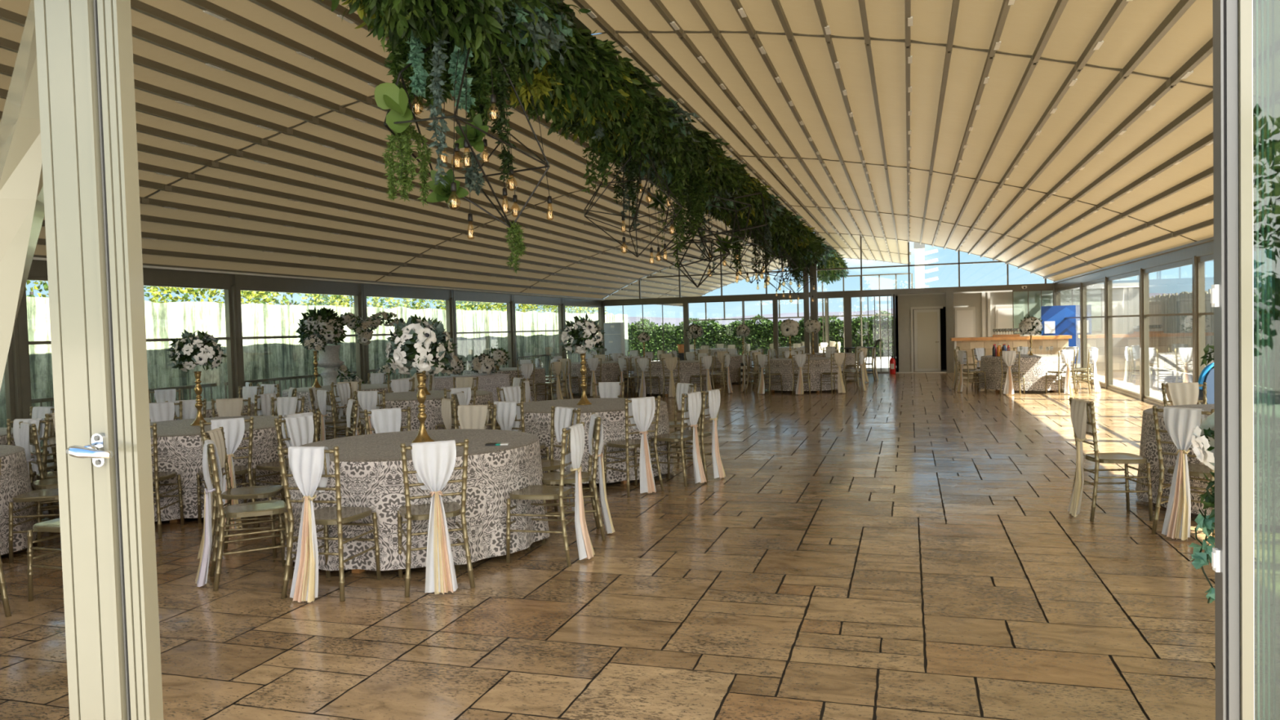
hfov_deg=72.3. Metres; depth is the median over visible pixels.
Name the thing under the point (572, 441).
chair
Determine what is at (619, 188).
vine
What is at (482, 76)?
fern
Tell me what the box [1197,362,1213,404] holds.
bag
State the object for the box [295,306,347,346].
flower arrangement
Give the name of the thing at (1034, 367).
tablecloth
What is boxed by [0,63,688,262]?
trim
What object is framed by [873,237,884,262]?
trim
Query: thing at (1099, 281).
window
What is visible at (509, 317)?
window
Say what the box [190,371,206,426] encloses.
candlestick
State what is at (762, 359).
chair
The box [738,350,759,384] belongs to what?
chair
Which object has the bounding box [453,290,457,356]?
trim
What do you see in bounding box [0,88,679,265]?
trim
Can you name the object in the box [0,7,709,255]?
ceiling beam
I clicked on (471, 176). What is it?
eucalyptus
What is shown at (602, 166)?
hanging fern
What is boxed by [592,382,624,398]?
chair
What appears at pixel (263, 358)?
fence
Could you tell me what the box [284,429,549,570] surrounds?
tablecloth
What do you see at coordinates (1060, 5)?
trim
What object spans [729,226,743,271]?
hanging fern
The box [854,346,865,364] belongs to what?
chair
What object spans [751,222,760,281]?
vine
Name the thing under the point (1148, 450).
tablecloth
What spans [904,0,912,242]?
trim
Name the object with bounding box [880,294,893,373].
window
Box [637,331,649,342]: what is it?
flower arrangement
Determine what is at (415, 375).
chair
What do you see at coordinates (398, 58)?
fern
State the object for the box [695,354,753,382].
tablecloth
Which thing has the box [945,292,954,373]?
trim
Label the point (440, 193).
rosette
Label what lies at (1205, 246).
wall
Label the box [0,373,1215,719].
floor
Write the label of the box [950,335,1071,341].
countertop
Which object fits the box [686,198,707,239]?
hanging fern
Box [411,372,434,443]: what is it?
candlestick
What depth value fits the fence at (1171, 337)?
24.75 m
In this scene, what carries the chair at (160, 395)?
on the floor
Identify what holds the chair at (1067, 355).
on the floor
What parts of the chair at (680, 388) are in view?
leg, seat, sash, leg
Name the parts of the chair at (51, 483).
seat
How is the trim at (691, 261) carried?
attached to the window frame at (808, 304)
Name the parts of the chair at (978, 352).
leg, sash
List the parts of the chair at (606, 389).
leg, sash, leg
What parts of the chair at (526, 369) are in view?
sash, leg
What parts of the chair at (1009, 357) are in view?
leg, sash, seat, leg, leg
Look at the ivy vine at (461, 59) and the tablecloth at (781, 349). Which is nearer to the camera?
the ivy vine at (461, 59)
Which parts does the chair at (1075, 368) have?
seat, leg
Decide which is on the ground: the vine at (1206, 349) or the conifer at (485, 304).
the conifer at (485, 304)
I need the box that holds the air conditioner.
[604,322,625,356]
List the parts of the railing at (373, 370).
rail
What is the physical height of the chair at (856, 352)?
0.927 m
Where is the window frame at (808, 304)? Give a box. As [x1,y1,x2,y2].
[598,232,1060,354]
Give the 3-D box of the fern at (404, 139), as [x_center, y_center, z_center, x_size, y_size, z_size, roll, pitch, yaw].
[-1.640,-1.394,6.089,0.377,0.651,0.308,-2,2,0]
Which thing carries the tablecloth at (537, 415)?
on the round table at (621, 482)
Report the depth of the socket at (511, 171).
6.72 m
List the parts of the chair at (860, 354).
seat, leg, sash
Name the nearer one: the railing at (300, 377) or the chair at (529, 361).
the railing at (300, 377)
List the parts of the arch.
frame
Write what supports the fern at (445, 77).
hanging from the garland at (599, 84)
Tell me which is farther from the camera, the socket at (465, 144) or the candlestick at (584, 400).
the candlestick at (584, 400)
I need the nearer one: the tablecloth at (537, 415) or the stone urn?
the tablecloth at (537, 415)
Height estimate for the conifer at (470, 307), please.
3.892 m
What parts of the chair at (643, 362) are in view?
leg, sash, seat, leg, leg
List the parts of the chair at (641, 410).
leg, leg, seat, leg, rail, sash, rail, leg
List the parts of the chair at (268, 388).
sash, leg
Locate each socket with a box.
[450,182,457,191]
[453,142,459,151]
[463,138,469,148]
[467,213,472,221]
[482,138,487,146]
[490,93,496,103]
[502,187,507,195]
[508,168,514,174]
[512,195,517,202]
[546,195,551,203]
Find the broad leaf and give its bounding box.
[374,82,412,133]
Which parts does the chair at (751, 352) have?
leg, sash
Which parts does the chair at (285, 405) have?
leg, leg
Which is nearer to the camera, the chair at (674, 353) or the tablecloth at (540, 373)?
the tablecloth at (540, 373)
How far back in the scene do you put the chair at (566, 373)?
19.70 m
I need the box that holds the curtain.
[0,0,44,390]
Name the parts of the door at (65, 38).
lever, handle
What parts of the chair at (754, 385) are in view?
leg, sash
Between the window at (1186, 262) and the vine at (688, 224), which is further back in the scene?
the window at (1186, 262)
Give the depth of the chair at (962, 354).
19.28 m
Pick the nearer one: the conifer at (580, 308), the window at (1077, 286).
the window at (1077, 286)
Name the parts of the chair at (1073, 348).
leg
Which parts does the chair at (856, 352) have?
seat, leg, sash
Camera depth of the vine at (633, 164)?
10.14 m
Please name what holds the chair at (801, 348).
on the floor
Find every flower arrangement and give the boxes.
[166,329,226,373]
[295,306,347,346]
[302,331,327,351]
[385,315,457,376]
[403,313,441,327]
[408,362,435,378]
[440,355,466,374]
[471,352,497,374]
[488,346,510,365]
[558,312,605,355]
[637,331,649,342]
[684,322,704,338]
[735,324,750,336]
[779,318,799,337]
[804,317,821,333]
[1017,314,1043,335]
[1191,412,1214,470]
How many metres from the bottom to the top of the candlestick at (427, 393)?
0.600 m
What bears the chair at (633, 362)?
on the floor
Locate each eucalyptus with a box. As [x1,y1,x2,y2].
[425,27,449,187]
[459,150,485,195]
[591,119,604,142]
[618,168,639,229]
[698,207,716,275]
[762,224,772,255]
[778,251,786,268]
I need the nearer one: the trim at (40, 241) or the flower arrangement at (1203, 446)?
the flower arrangement at (1203, 446)
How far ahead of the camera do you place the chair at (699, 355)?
22.57 m
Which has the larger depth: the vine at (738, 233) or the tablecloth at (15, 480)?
the vine at (738, 233)
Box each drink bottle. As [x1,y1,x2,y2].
[991,344,995,356]
[996,344,1000,356]
[1001,344,1005,356]
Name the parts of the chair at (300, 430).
leg, rail, sash, rail, leg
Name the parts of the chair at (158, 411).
leg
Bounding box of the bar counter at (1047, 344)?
[950,335,1071,378]
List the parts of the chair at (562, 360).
sash, seat, leg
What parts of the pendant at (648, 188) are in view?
cord, cord, cord, cord, cord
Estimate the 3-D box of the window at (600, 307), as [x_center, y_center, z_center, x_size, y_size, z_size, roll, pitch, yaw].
[-1.824,-0.600,28.469,0.070,2.330,3.478,-1,2,17]
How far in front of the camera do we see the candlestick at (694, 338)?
25.44 m
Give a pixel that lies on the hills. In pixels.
(674, 321)
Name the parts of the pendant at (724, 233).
suspension cord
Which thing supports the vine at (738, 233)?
hanging from the garland at (599, 84)
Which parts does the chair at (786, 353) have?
sash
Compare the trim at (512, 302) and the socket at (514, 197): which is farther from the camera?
the trim at (512, 302)
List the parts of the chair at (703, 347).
sash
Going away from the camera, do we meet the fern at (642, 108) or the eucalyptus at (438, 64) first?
the eucalyptus at (438, 64)
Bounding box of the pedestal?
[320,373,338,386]
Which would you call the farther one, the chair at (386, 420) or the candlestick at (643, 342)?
the candlestick at (643, 342)
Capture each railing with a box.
[31,382,217,449]
[224,373,341,398]
[351,366,438,383]
[443,360,500,376]
[503,353,553,378]
[554,350,594,362]
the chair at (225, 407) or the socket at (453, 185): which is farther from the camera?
the chair at (225, 407)
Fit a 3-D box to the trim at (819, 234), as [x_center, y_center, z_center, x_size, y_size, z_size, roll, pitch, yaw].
[7.353,-4.288,33.520,0.042,0.065,11.300,-1,2,17]
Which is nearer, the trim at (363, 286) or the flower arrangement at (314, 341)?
the flower arrangement at (314, 341)
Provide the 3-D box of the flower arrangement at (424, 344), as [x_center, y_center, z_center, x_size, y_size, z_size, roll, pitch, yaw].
[-1.651,-0.114,6.600,0.538,0.460,0.572,-1,2,17]
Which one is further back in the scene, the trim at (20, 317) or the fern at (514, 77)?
the trim at (20, 317)
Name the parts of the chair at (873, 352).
leg, sash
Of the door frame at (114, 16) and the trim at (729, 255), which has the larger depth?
the trim at (729, 255)
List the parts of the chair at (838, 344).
sash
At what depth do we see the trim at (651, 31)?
8.06 m
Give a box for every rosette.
[426,168,468,205]
[453,113,488,152]
[646,186,670,210]
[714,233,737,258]
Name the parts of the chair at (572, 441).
leg, seat, leg, rail, sash, leg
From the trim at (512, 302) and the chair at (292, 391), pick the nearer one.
the chair at (292, 391)
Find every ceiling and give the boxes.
[0,0,1213,298]
[604,232,907,305]
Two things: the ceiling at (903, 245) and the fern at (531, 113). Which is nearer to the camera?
the fern at (531, 113)
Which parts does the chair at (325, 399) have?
sash, leg, seat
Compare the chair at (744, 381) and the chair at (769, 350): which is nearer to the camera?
the chair at (744, 381)
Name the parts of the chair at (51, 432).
seat, leg, sash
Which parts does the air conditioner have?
panel, panel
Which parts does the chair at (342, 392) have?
leg, seat, leg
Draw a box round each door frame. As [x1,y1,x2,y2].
[93,0,163,719]
[1212,0,1239,719]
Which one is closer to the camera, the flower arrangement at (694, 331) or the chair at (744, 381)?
the chair at (744, 381)
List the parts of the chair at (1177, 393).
leg, sash, rail, leg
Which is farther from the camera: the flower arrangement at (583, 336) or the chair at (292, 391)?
the chair at (292, 391)
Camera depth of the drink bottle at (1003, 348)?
19.43 m
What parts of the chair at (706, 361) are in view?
seat, leg, leg, sash, leg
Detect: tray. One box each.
[991,333,1020,337]
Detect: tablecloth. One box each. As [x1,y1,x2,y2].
[0,427,15,445]
[0,444,36,555]
[150,415,288,521]
[173,400,254,420]
[282,383,392,438]
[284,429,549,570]
[351,390,497,435]
[414,373,510,402]
[462,367,547,401]
[500,398,673,483]
[554,360,630,393]
[592,355,643,381]
[632,360,711,394]
[689,347,737,355]
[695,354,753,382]
[764,357,844,391]
[778,346,826,358]
[800,352,857,378]
[978,354,1073,391]
[1135,404,1213,515]
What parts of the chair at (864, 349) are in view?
sash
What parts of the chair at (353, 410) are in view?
leg, leg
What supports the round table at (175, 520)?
on the floor
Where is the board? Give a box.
[1040,305,1075,364]
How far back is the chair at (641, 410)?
8.38 m
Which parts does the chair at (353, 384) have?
sash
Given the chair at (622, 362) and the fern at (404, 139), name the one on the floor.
the chair at (622, 362)
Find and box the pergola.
[688,272,912,359]
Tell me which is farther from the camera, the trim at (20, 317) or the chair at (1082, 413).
the trim at (20, 317)
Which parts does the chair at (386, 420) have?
leg, sash, rail, rail, leg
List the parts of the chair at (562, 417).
seat, leg, sash, leg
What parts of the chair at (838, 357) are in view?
leg, seat, leg, leg, sash, leg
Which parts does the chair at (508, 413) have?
leg, sash, rail, leg, seat, leg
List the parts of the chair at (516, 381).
sash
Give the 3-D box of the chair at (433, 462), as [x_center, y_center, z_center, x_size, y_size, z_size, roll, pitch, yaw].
[-1.298,0.954,5.510,0.427,0.928,0.570,-2,2,-22]
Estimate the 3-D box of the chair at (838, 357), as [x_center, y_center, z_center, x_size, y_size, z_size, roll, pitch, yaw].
[4.445,0.300,20.048,0.424,0.927,0.564,-2,2,-23]
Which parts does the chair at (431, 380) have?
leg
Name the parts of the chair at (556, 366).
seat, leg, sash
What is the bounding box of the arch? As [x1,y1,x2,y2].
[315,311,404,384]
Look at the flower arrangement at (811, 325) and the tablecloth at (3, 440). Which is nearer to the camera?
the tablecloth at (3, 440)
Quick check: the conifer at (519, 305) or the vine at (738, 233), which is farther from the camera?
the conifer at (519, 305)
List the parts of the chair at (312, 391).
leg, sash, leg, seat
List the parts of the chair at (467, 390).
leg, seat, sash, leg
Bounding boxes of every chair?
[0,457,11,617]
[6,417,55,519]
[8,488,59,563]
[18,421,58,519]
[26,518,62,601]
[29,406,56,471]
[31,478,59,546]
[35,454,53,462]
[37,416,57,519]
[44,413,58,505]
[148,388,181,403]
[149,400,182,422]
[150,422,184,537]
[164,398,206,419]
[195,438,293,591]
[196,416,259,529]
[197,426,285,561]
[210,397,250,417]
[238,386,263,406]
[245,382,253,386]
[252,410,319,523]
[253,392,279,416]
[257,383,279,416]
[271,396,304,416]
[274,413,318,528]
[276,445,381,602]
[288,386,297,396]
[308,386,350,442]
[315,389,364,440]
[330,382,353,437]
[331,381,361,436]
[345,398,359,436]
[353,390,403,435]
[363,407,411,434]
[367,373,389,383]
[386,378,414,392]
[394,377,414,391]
[396,438,475,596]
[410,373,418,391]
[427,373,434,391]
[435,386,476,429]
[440,397,458,429]
[451,391,466,429]
[453,377,478,390]
[453,404,497,429]
[487,400,551,485]
[495,379,529,430]
[496,377,524,429]
[496,385,525,403]
[506,422,595,566]
[516,363,536,401]
[517,359,533,367]
[534,358,554,394]
[535,361,563,400]
[541,405,581,511]
[542,412,614,543]
[545,359,559,398]
[547,360,573,399]
[551,355,563,391]
[558,358,580,396]
[585,353,593,361]
[585,357,601,395]
[589,351,600,357]
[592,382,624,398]
[593,354,608,361]
[603,395,664,496]
[608,353,623,360]
[617,355,630,384]
[617,355,640,394]
[617,357,641,397]
[626,350,639,355]
[628,354,640,388]
[635,357,660,397]
[643,351,654,361]
[648,391,706,486]
[657,350,663,360]
[659,353,674,360]
[662,356,679,397]
[667,388,725,481]
[668,382,696,457]
[671,351,677,356]
[683,351,696,359]
[689,355,714,392]
[697,349,710,353]
[697,353,710,359]
[699,345,710,355]
[709,354,733,394]
[710,353,733,390]
[714,351,728,386]
[715,343,725,347]
[725,344,735,349]
[725,348,738,354]
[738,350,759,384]
[740,353,765,392]
[740,363,747,386]
[745,343,750,355]
[751,348,764,369]
[751,351,764,389]
[753,349,770,377]
[755,354,782,394]
[768,343,785,357]
[770,349,777,358]
[782,351,797,358]
[791,343,802,350]
[791,349,803,357]
[791,354,810,395]
[794,346,807,353]
[818,342,827,352]
[820,352,847,394]
[822,346,836,352]
[822,350,837,357]
[829,341,835,346]
[836,342,840,352]
[841,351,866,391]
[844,350,862,387]
[845,347,868,382]
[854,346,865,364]
[857,346,879,380]
[951,349,979,390]
[955,346,977,382]
[956,350,986,392]
[971,347,986,386]
[999,351,1024,395]
[1013,346,1028,354]
[1044,349,1076,395]
[1063,346,1079,386]
[1067,397,1153,520]
[1070,348,1101,393]
[1071,346,1100,390]
[1151,405,1214,543]
[1160,382,1207,406]
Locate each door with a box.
[34,0,127,719]
[1210,0,1253,719]
[1252,0,1279,719]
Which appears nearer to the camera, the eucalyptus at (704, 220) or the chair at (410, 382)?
the chair at (410, 382)
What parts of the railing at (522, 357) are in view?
rail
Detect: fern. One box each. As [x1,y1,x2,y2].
[381,122,432,206]
[383,31,447,119]
[407,38,473,104]
[455,48,502,125]
[503,219,526,274]
[509,54,522,99]
[524,95,559,122]
[549,63,561,88]
[580,135,614,193]
[597,143,629,166]
[626,86,650,128]
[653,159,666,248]
[680,176,704,229]
[685,175,713,209]
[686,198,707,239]
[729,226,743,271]
[730,211,749,246]
[762,242,772,262]
[764,242,778,262]
[794,245,805,289]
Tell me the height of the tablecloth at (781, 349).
0.716 m
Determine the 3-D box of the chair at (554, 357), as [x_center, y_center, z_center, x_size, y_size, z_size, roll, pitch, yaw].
[-2.085,0.361,23.294,0.424,0.927,0.570,-3,3,-43]
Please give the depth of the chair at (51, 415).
8.32 m
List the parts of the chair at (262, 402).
leg, leg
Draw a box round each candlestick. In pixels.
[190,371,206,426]
[311,351,322,387]
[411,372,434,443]
[421,371,431,395]
[576,352,591,404]
[643,342,644,357]
[693,337,697,355]
[741,337,744,355]
[787,334,791,358]
[811,331,815,354]
[1028,334,1033,355]
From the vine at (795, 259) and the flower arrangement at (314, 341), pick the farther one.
the vine at (795, 259)
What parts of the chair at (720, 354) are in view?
leg, sash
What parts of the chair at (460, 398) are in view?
sash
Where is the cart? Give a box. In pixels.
[844,339,880,374]
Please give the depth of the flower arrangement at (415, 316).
11.83 m
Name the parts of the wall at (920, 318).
door frame, door, door panel, shutter panel, shutter panel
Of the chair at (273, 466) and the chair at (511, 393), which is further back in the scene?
the chair at (511, 393)
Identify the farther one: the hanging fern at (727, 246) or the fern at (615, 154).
the hanging fern at (727, 246)
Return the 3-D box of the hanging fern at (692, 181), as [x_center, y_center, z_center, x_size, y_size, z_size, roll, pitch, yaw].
[0.751,-2.255,12.362,0.310,0.818,0.405,-3,3,-45]
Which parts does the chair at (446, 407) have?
leg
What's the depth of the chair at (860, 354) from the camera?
20.40 m
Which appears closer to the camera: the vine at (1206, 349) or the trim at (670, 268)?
the vine at (1206, 349)
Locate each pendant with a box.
[383,36,553,238]
[583,147,682,264]
[657,191,767,287]
[720,221,776,284]
[751,236,798,297]
[773,253,814,301]
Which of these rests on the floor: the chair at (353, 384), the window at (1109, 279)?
the chair at (353, 384)
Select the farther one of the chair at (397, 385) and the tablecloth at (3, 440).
the chair at (397, 385)
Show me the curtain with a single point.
(22, 213)
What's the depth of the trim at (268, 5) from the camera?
8.12 m
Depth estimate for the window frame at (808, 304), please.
27.94 m
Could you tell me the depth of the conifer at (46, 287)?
17.60 m
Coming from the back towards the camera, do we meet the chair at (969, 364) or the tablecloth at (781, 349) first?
the tablecloth at (781, 349)
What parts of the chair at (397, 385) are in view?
leg, sash, leg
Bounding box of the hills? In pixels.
[627,293,1178,326]
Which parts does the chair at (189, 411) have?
sash, leg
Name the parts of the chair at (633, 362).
seat, leg, sash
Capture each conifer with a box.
[25,280,48,297]
[143,286,276,304]
[222,292,354,307]
[296,293,410,308]
[395,297,483,310]
[434,299,506,311]
[462,301,533,312]
[519,304,588,313]
[539,305,607,314]
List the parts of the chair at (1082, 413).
leg, sash, rail, leg, seat, leg, leg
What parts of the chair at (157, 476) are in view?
leg, seat, leg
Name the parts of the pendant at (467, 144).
cord, cord, cord, cord, cord, cord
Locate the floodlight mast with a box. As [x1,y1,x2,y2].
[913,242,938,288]
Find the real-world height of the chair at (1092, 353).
0.927 m
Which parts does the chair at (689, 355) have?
sash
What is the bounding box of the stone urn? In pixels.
[317,345,344,373]
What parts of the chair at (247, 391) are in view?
leg, sash, leg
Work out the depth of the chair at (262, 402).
10.43 m
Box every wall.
[894,282,1139,372]
[1053,236,1213,406]
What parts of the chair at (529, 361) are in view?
sash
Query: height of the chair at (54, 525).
0.928 m
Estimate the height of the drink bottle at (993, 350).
0.270 m
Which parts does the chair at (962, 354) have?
sash, leg, seat, leg, leg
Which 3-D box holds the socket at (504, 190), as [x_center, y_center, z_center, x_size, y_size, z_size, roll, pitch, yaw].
[-1.038,-1.291,6.734,0.040,0.059,0.040,-1,2,17]
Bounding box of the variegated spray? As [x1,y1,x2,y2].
[508,58,564,111]
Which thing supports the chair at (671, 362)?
on the floor
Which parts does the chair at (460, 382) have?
leg, sash, leg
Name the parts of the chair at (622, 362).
sash, leg, seat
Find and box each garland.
[320,0,830,269]
[808,244,849,285]
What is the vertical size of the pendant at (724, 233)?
1.760 m
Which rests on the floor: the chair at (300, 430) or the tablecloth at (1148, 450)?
the chair at (300, 430)
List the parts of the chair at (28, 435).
leg, sash, leg, seat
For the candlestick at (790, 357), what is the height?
0.580 m
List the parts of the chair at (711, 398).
leg, leg, seat, leg, sash, leg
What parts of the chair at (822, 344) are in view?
sash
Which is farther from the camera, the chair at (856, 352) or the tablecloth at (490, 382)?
the chair at (856, 352)
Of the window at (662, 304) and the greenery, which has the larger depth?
the window at (662, 304)
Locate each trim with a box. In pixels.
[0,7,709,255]
[0,36,698,257]
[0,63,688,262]
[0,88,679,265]
[0,111,669,268]
[11,291,30,418]
[17,300,27,418]
[32,257,604,300]
[36,238,610,295]
[41,220,620,290]
[97,8,131,719]
[130,0,729,248]
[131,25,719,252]
[137,161,658,272]
[138,179,649,276]
[139,196,639,280]
[140,214,630,285]
[143,30,1213,198]
[181,0,738,247]
[223,285,244,398]
[235,275,243,398]
[248,0,750,244]
[311,0,729,226]
[353,293,368,383]
[362,284,368,382]
[375,155,1196,281]
[445,297,457,355]
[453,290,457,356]
[506,301,516,367]
[513,294,516,367]
[520,204,1102,292]
[557,303,565,358]
[564,298,566,358]
[572,0,817,234]
[602,231,1055,298]
[610,0,828,234]
[612,293,650,298]
[621,288,690,297]
[631,283,705,294]
[638,235,1046,298]
[640,279,712,291]
[648,0,839,235]
[649,274,719,288]
[657,247,911,297]
[657,303,683,306]
[659,271,727,285]
[669,266,734,283]
[680,263,742,280]
[683,302,688,359]
[688,0,851,235]
[689,260,749,278]
[699,257,756,275]
[701,257,911,296]
[709,253,758,271]
[721,252,772,271]
[729,0,862,236]
[730,248,778,269]
[742,246,786,266]
[771,0,874,238]
[772,298,778,358]
[813,0,885,239]
[817,232,843,257]
[827,233,851,259]
[839,234,859,259]
[844,295,851,352]
[850,235,867,260]
[857,0,897,240]
[862,235,875,261]
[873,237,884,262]
[884,239,892,262]
[892,294,896,373]
[896,240,900,264]
[896,371,946,373]
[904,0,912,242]
[920,0,959,244]
[931,0,1014,247]
[943,0,1068,249]
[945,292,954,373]
[955,0,1133,252]
[968,0,1195,254]
[980,37,1213,257]
[992,90,1213,261]
[1004,132,1213,264]
[1017,166,1213,268]
[1030,195,1213,273]
[1043,217,1213,279]
[1080,282,1087,379]
[1104,276,1112,388]
[1138,268,1149,400]
[1191,255,1204,404]
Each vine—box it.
[404,29,429,97]
[447,40,476,112]
[475,53,513,135]
[493,50,516,182]
[564,116,600,133]
[612,150,639,204]
[625,154,643,216]
[679,177,693,253]
[728,206,742,266]
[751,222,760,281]
[758,235,772,277]
[781,243,795,279]
[791,249,799,280]
[803,260,810,274]
[1188,509,1214,603]
[1195,471,1214,534]
[1200,343,1213,368]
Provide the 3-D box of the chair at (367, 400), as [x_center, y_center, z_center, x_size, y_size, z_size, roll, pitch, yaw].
[-3.199,0.825,10.701,0.427,0.928,0.570,-1,2,13]
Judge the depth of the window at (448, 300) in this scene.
19.35 m
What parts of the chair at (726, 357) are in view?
seat, leg, sash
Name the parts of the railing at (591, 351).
rail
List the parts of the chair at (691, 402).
seat, leg, sash, leg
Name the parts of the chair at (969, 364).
seat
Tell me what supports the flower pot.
on the ground
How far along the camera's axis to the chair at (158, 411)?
9.43 m
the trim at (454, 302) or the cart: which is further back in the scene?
the cart
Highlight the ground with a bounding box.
[552,355,1192,400]
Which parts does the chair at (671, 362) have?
leg, seat, sash, leg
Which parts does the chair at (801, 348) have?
sash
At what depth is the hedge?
43.26 m
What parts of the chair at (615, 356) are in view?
sash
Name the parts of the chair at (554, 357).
sash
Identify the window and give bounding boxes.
[4,340,15,427]
[24,276,235,406]
[240,287,362,382]
[366,293,452,375]
[455,298,512,367]
[515,302,563,356]
[564,304,603,354]
[604,302,683,352]
[688,298,773,353]
[777,297,803,355]
[817,296,844,351]
[850,294,881,373]
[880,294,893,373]
[1012,288,1053,334]
[1056,284,1080,377]
[1082,278,1105,385]
[1106,270,1139,396]
[1142,258,1192,405]
[1197,253,1213,404]
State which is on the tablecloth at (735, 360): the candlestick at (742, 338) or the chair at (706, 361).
the candlestick at (742, 338)
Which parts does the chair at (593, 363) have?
leg, sash, leg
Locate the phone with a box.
[484,442,508,445]
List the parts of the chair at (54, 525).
leg, seat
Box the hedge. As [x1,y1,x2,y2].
[627,311,896,360]
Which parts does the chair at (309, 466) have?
leg, rail, sash, rail, rail, rail, leg, seat, leg, leg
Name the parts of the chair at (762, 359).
leg, sash, leg, seat, leg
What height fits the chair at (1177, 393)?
0.928 m
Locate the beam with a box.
[27,254,604,385]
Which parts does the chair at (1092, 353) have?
leg, seat, leg, sash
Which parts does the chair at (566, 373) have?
seat, leg, sash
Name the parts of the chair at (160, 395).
leg, sash, leg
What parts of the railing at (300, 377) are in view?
rail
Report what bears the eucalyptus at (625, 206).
hanging from the garland at (599, 84)
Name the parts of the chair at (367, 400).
leg, sash, leg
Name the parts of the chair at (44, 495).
leg, seat, leg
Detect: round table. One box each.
[169,519,179,522]
[351,568,364,573]
[620,480,626,484]
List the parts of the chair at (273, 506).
sash, leg, leg, seat, leg, leg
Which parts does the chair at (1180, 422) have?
leg, rail, rail, rail, sash, rail, seat, leg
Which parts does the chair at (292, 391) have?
leg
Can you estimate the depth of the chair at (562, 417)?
7.50 m
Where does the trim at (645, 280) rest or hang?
attached to the window frame at (808, 304)
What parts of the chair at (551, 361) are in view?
leg, sash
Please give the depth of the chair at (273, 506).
5.64 m
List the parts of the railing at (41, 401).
rail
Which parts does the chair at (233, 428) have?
leg, leg, seat, rail, sash, rail, rail, leg, leg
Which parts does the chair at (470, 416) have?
leg, rail, leg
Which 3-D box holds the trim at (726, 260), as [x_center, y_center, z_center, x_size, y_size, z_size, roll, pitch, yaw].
[3.995,-3.733,34.574,0.042,0.054,11.300,-1,2,17]
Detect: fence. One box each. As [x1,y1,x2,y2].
[0,296,628,456]
[1149,288,1213,373]
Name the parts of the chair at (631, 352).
sash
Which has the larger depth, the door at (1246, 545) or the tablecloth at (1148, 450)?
the tablecloth at (1148, 450)
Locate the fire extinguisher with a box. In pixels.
[888,355,896,373]
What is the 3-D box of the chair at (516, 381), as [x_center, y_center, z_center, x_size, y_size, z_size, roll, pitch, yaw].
[-1.885,0.725,12.587,0.570,0.928,0.427,-3,2,-33]
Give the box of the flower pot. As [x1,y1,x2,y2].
[676,344,684,359]
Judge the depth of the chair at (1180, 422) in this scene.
6.14 m
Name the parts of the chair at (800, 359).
leg, sash, seat, leg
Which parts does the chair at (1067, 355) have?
leg, seat, leg, sash, leg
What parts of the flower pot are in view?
pot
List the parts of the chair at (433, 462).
leg, leg, seat, sash, rail, rail, rail, rail, leg, leg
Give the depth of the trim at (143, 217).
14.34 m
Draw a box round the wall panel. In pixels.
[954,306,975,337]
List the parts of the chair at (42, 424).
leg, rail, leg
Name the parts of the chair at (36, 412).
leg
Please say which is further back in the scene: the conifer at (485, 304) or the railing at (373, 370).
the conifer at (485, 304)
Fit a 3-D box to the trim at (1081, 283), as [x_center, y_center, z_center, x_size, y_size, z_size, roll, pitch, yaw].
[11.160,-0.719,22.057,0.140,2.460,0.100,-1,2,17]
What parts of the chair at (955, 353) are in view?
sash, leg, seat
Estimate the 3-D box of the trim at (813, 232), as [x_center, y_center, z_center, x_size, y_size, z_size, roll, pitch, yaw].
[5.472,-3.183,28.021,14.300,2.000,0.060,-1,2,17]
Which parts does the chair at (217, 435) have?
leg, sash, leg, seat, leg, leg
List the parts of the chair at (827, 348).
sash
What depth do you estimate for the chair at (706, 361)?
20.23 m
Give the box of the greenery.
[667,162,688,270]
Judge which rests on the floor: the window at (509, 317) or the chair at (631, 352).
the chair at (631, 352)
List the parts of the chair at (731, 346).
sash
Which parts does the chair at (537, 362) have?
sash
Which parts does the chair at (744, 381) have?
leg, sash, leg, seat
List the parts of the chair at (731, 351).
sash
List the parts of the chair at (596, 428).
leg, seat, leg, leg, sash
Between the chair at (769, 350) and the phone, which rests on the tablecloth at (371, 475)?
the phone
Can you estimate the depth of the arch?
16.13 m
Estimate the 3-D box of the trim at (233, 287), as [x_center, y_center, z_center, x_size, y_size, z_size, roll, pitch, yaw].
[-6.343,0.054,13.747,0.180,2.420,0.150,-1,2,17]
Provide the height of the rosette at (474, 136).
0.278 m
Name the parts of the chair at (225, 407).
leg, leg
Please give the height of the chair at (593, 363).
0.927 m
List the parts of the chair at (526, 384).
leg, sash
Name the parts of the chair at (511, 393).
leg, sash, leg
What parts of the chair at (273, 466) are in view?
leg, seat, leg, sash, leg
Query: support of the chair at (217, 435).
on the floor
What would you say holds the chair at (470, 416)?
on the floor
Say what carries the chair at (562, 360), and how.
on the floor

